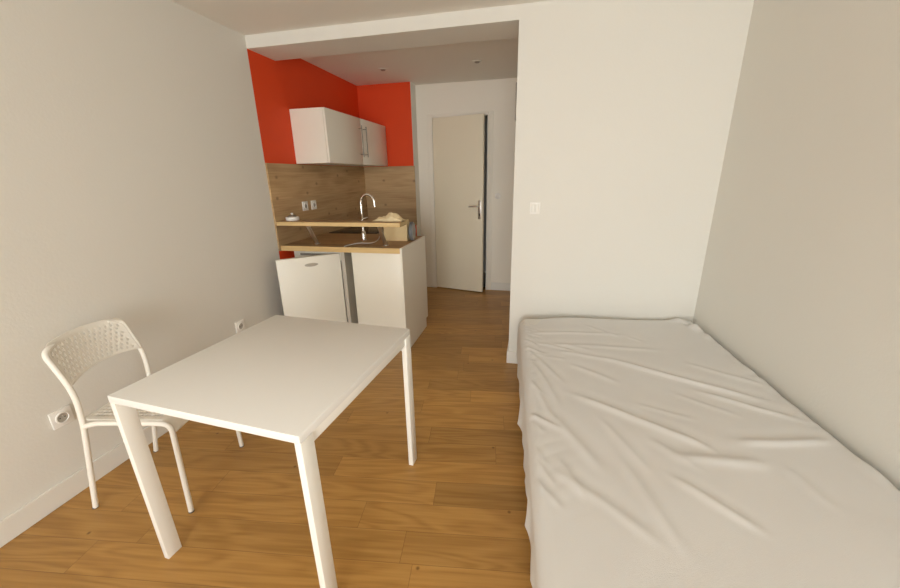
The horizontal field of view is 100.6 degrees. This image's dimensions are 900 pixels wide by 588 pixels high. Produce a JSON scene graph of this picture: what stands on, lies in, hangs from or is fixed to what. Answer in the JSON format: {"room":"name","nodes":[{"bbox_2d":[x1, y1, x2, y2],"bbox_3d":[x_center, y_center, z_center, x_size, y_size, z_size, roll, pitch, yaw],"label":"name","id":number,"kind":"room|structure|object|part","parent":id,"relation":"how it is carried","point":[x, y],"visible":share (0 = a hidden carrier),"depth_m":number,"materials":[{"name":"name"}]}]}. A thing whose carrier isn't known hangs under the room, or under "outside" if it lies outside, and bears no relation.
{"room":"studio apartment","nodes":[
{"label":"studio apartment","id":0,"kind":"room"},
{"bbox_2d":[0,0,359,520],"bbox_3d":[-1.947,-0.105,1.050,0.100,2.472,8.164,3,18,12],"label":"wall","id":1,"kind":"structure","parent":0,"point":[138,137],"depth_m":1.92,"materials":[{"name":"white paint"}]},
{"bbox_2d":[48,405,74,429],"bbox_3d":[-1.774,0.565,1.712,0.018,0.082,0.082,3,18,12],"label":"wall socket","id":2,"kind":"object","parent":1,"relation":"attached to","point":[64,415],"visible":1,"depth_m":1.71,"materials":[{"name":"white plastic"}]},
{"bbox_2d":[0,426,167,547],"bbox_3d":[-2.075,1.304,0.526,0.014,0.105,6.095,3,18,12],"label":"baseboard","id":3,"kind":"structure","parent":1,"relation":"attached to","point":[19,521],"depth_m":1.72,"materials":[{"name":"white wood"}]},
{"bbox_2d":[235,319,244,332],"bbox_3d":[-1.533,0.236,2.739,0.018,0.082,0.082,3,18,12],"label":"wall socket","id":4,"kind":"object","parent":1,"relation":"attached to","point":[240,326],"visible":0.97,"depth_m":2.73,"materials":[{"name":"white plastic"}]},
{"bbox_2d":[265,163,367,250],"bbox_3d":[-1.235,-0.952,3.836,0.014,0.693,1.769,3,18,12],"label":"backsplash panel","id":5,"kind":"object","parent":1,"relation":"attached to","point":[337,191],"visible":0.79,"depth_m":3.55,"materials":[{"name":"brown wood"}]},
{"bbox_2d":[302,201,308,210],"bbox_3d":[-1.318,-0.803,3.415,0.018,0.082,0.082,3,18,12],"label":"wall socket","id":6,"kind":"object","parent":5,"relation":"attached to","point":[305,203],"visible":1,"depth_m":3.41,"materials":[{"name":"white plastic"}]},
{"bbox_2d":[311,200,316,209],"bbox_3d":[-1.287,-0.845,3.545,0.018,0.082,0.082,3,18,12],"label":"wall socket","id":7,"kind":"object","parent":5,"relation":"attached to","point":[313,202],"visible":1,"depth_m":3.53,"materials":[{"name":"white plastic"}]},
{"bbox_2d":[289,107,387,166],"bbox_3d":[-1.031,-1.544,3.807,0.365,0.436,1.336,3,18,12],"label":"upper cabinet","id":8,"kind":"object","parent":1,"relation":"attached to","point":[321,135],"visible":1,"depth_m":3.30,"materials":[{"name":"laminate"}]},
{"bbox_3d":[-0.973,-1.438,3.467,0.018,0.434,0.666,3,18,12],"label":"cabinet door","id":9,"kind":"part","parent":8,"relation":"part of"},
{"bbox_3d":[-0.883,-1.520,3.726,0.039,0.290,0.009,3,18,12],"label":"handle","id":10,"kind":"part","parent":8,"relation":"part of","materials":[{"name":"metal"}]},
{"bbox_3d":[-0.861,-1.550,3.819,0.039,0.290,0.009,3,18,12],"label":"handle","id":11,"kind":"part","parent":8,"relation":"part of","materials":[{"name":"metal"}]},
{"bbox_3d":[-0.827,-1.637,4.088,0.018,0.434,0.666,3,18,12],"label":"cabinet door","id":12,"kind":"part","parent":8,"relation":"part of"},
{"bbox_2d":[245,4,519,60],"bbox_3d":[-0.485,-1.819,2.599,1.922,0.129,0.312,3,18,12],"label":"beam","id":13,"kind":"structure","parent":1,"relation":"attached to","point":[500,22],"depth_m":2.52,"materials":[{"name":"white paint"}]},
{"bbox_2d":[0,286,531,587],"bbox_3d":[-0.055,1.169,1.141,3.879,0.080,8.400,3,18,12],"label":"floor","id":14,"kind":"structure","parent":0,"point":[455,517],"depth_m":1.72,"materials":[{"name":"brown wood"}]},
{"bbox_2d":[41,318,243,513],"bbox_3d":[-1.402,0.534,1.762,0.499,0.803,0.448,-1,18,0],"label":"chair","id":15,"kind":"object","parent":14,"relation":"on","point":[173,424],"visible":0.59,"depth_m":1.62,"materials":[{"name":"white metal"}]},
{"bbox_3d":[-1.599,0.240,1.669,0.116,0.179,0.361,-1,18,0],"label":"backrest","id":16,"kind":"part","parent":15,"relation":"part of","materials":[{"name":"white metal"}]},
{"bbox_3d":[-1.350,0.499,1.751,0.394,0.062,0.380,-1,18,0],"label":"seat","id":17,"kind":"part","parent":15,"relation":"part of","materials":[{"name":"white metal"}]},
{"bbox_3d":[-1.346,0.750,1.630,0.393,0.460,0.037,0,18,4],"label":"leg","id":18,"kind":"part","parent":15,"relation":"part of","materials":[{"name":"white metal"}]},
{"bbox_3d":[-1.346,0.635,1.994,0.393,0.460,0.037,-2,18,-4],"label":"leg","id":19,"kind":"part","parent":15,"relation":"part of","materials":[{"name":"white metal"}]},
{"bbox_2d":[107,315,416,587],"bbox_3d":[-0.661,0.603,1.614,0.767,0.736,0.790,4,18,16],"label":"dining table","id":20,"kind":"object","parent":14,"relation":"on","point":[284,378],"visible":1,"depth_m":1.34,"materials":[{"name":"white laminate"}]},
{"bbox_3d":[-1.118,0.697,1.390,0.033,0.708,0.059,4,18,16],"label":"leg","id":21,"kind":"part","parent":20,"relation":"part of","materials":[{"name":"white metal"}]},
{"bbox_3d":[-0.412,0.749,1.181,0.025,0.708,0.059,4,18,16],"label":"leg","id":22,"kind":"part","parent":20,"relation":"part of","materials":[{"name":"white metal"}]},
{"bbox_3d":[-0.200,0.536,1.845,0.025,0.708,0.059,4,18,16],"label":"leg","id":23,"kind":"part","parent":20,"relation":"part of","materials":[{"name":"white metal"}]},
{"bbox_2d":[275,251,357,322],"bbox_3d":[-1.081,0.016,3.335,0.467,0.831,0.824,3,18,12],"label":"refrigerator","id":24,"kind":"object","parent":14,"relation":"on","point":[313,285],"visible":0.5,"depth_m":3.08,"materials":[{"name":"white metal"}]},
{"bbox_2d":[351,236,427,350],"bbox_3d":[-0.505,-0.039,3.384,0.435,0.887,0.669,3,18,12],"label":"base cabinet","id":25,"kind":"object","parent":14,"relation":"on","point":[391,289],"visible":0.7,"depth_m":3.09,"materials":[{"name":"laminate"}]},
{"bbox_3d":[-0.583,0.074,3.101,0.416,0.842,0.018,3,18,12],"label":"panel","id":26,"kind":"part","parent":25,"relation":"part of","materials":[{"name":"white laminate"}]},
{"bbox_3d":[-0.304,-0.025,3.328,0.018,0.887,0.643,3,18,12],"label":"panel","id":27,"kind":"part","parent":25,"relation":"part of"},
{"bbox_2d":[521,319,540,325],"bbox_3d":[0.933,0.688,1.754,1.146,0.432,2.008,2,18,8],"label":"bed","id":28,"kind":"object","parent":14,"relation":"on","point":[528,321],"visible":0.06,"depth_m":2.63,"materials":[{"name":"white fabric"}]},
{"bbox_2d":[517,318,899,587],"bbox_3d":[0.919,0.658,1.755,1.177,0.475,2.024,2,18,8],"label":"sheet","id":29,"kind":"object","parent":28,"relation":"on","point":[655,457],"visible":1,"depth_m":1.25,"materials":[{"name":"white fabric"}]},
{"bbox_3d":[-0.846,-0.302,4.310,0.630,0.843,1.071,3,18,12],"label":"base cabinet","id":30,"kind":"object","parent":14,"relation":"on","visible":0},
{"bbox_2d":[281,222,421,253],"bbox_3d":[-0.712,-0.616,3.823,1.047,0.042,1.738,3,18,12],"label":"countertop","id":31,"kind":"structure","parent":30,"relation":"on","point":[329,242],"depth_m":3.12,"materials":[{"name":"brown wood"}]},
{"bbox_2d":[276,220,406,245],"bbox_3d":[-0.880,-0.493,3.040,1.064,0.198,0.165,3,18,12],"label":"bar shelf","id":32,"kind":"object","parent":31,"relation":"on","point":[337,223],"visible":0.98,"depth_m":2.96,"materials":[{"name":"brown wood"}]},
{"bbox_2d":[285,213,298,220],"bbox_3d":[-1.309,-0.642,3.104,0.108,0.062,0.108,3,18,12],"label":"lidded dish","id":33,"kind":"object","parent":32,"relation":"on","point":[291,217],"visible":1,"depth_m":3.07,"materials":[{"name":"white ceramic"}]},
{"bbox_2d":[373,213,404,221],"bbox_3d":[-0.482,-0.609,2.936,0.246,0.067,0.121,3,18,12],"label":"crumpled paper","id":34,"kind":"object","parent":32,"relation":"on","point":[390,217],"visible":1,"depth_m":2.90,"materials":[{"name":"beige paper"}]},
{"bbox_2d":[329,227,383,233],"bbox_3d":[-0.914,-0.684,3.966,0.515,0.007,0.520,3,18,12],"label":"cooktop","id":35,"kind":"object","parent":31,"relation":"in","point":[357,230],"visible":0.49,"depth_m":3.88,"materials":[{"name":"black glass"}]},
{"bbox_2d":[344,236,379,246],"bbox_3d":[-0.693,-0.455,3.227,0.138,0.008,0.540,6,19,21],"label":"power cord","id":36,"kind":"object","parent":31,"relation":"on","point":[379,236],"visible":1,"depth_m":3.14,"materials":[{"name":"grey plastic"}]},
{"bbox_2d":[360,193,375,240],"bbox_3d":[-0.705,-0.658,3.215,0.162,0.403,0.052,3,18,12],"label":"kitchen faucet","id":37,"kind":"object","parent":31,"relation":"on","point":[363,233],"visible":1,"depth_m":3.20,"materials":[{"name":"silver metal"}]},
{"bbox_2d":[383,219,409,240],"bbox_3d":[-0.464,-0.567,3.279,0.227,0.183,0.114,3,18,12],"label":"paper bag","id":38,"kind":"object","parent":31,"relation":"on","point":[390,233],"visible":0.57,"depth_m":3.25,"materials":[{"name":"beige paper"}]},
{"bbox_2d":[408,222,415,240],"bbox_3d":[-0.327,-0.542,3.228,0.037,0.160,0.160,1,18,6],"label":"round container","id":39,"kind":"object","parent":31,"relation":"on","point":[412,230],"visible":1,"depth_m":3.18,"materials":[{"name":"grey plastic"}]},
{"bbox_3d":[-0.311,-0.542,3.227,0.005,0.152,0.152,1,18,6],"label":"lid","id":40,"kind":"part","parent":39,"relation":"part of","materials":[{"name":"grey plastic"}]},
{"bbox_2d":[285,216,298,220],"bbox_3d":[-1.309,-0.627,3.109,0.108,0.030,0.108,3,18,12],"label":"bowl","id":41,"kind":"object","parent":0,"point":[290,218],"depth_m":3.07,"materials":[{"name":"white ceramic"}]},
{"bbox_2d":[171,0,550,85],"bbox_3d":[-0.002,-1.216,0.364,4.079,0.149,8.400,3,18,12],"label":"ceiling","id":42,"kind":"structure","parent":0,"point":[447,63],"depth_m":2.58,"materials":[{"name":"white paint"}]},
{"bbox_2d":[357,82,420,235],"bbox_3d":[-0.702,-1.287,4.718,0.647,2.472,0.300,3,18,12],"label":"wall","id":43,"kind":"structure","parent":0,"point":[392,106],"depth_m":4.33,"materials":[{"name":"red paint"}]},
{"bbox_2d":[364,166,416,224],"bbox_3d":[-0.726,-1.197,4.583,0.639,0.693,0.013,3,18,12],"label":"backsplash panel","id":44,"kind":"object","parent":43,"relation":"attached to","point":[393,189],"visible":0.79,"depth_m":4.56,"materials":[{"name":"brown wood"}]},
{"bbox_2d":[415,78,516,286],"bbox_3d":[0.251,-1.262,4.583,1.279,2.472,0.100,3,18,12],"label":"wall","id":45,"kind":"structure","parent":0,"point":[498,96],"depth_m":4.36,"materials":[{"name":"white paint"}]},
{"bbox_2d":[427,111,493,291],"bbox_3d":[0.118,-1.064,4.571,0.780,2.106,0.319,3,18,12],"label":"door","id":46,"kind":"structure","parent":45,"relation":"in","point":[455,140],"depth_m":4.51,"materials":[{"name":"white paint"}]},
{"bbox_3d":[0.350,-0.995,4.423,0.038,0.215,0.008,7,19,25],"label":"handle plate","id":47,"kind":"part","parent":46,"relation":"part of","materials":[{"name":"metal"}]},
{"bbox_2d":[491,282,510,290],"bbox_3d":[0.702,-0.092,4.791,0.348,0.100,0.014,3,18,12],"label":"baseboard","id":48,"kind":"structure","parent":45,"relation":"attached to","point":[494,286],"depth_m":4.79,"materials":[{"name":"white wood"}]},
{"bbox_2d":[483,117,487,286],"bbox_3d":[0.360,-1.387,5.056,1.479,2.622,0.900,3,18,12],"label":"door frame","id":49,"kind":"structure","parent":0,"point":[486,118],"depth_m":5.37,"materials":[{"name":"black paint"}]},
{"bbox_2d":[509,0,753,350],"bbox_3d":[1.343,-0.907,3.394,1.395,2.472,2.045,3,18,12],"label":"wall","id":50,"kind":"structure","parent":0,"point":[624,108],"depth_m":2.36,"materials":[{"name":"white paint"}]},
{"bbox_2d":[506,342,516,363],"bbox_3d":[1.262,0.234,3.717,1.237,0.105,1.959,3,18,12],"label":"baseboard","id":51,"kind":"structure","parent":50,"relation":"attached to","point":[511,355],"depth_m":2.93,"materials":[{"name":"white wood"}]},
{"bbox_2d":[515,82,516,120],"bbox_3d":[0.642,-1.749,3.432,0.070,0.320,0.260,3,18,12],"label":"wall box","id":52,"kind":"object","parent":50,"relation":"attached to","point":[516,82],"visible":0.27,"depth_m":3.33,"materials":[{"name":"white plastic"}]},
{"bbox_2d":[530,202,539,213],"bbox_3d":[0.583,-0.589,2.567,0.068,0.080,0.012,3,18,12],"label":"light switch","id":53,"kind":"object","parent":50,"relation":"attached to","point":[534,206],"visible":1,"depth_m":2.56,"materials":[{"name":"white plastic"}]},
{"bbox_2d":[693,0,899,490],"bbox_3d":[1.260,0.359,-0.560,0.100,2.443,6.120,2,18,8],"label":"wall","id":54,"kind":"structure","parent":0,"point":[800,281],"depth_m":1.55,"materials":[{"name":"white paint"}]}
]}

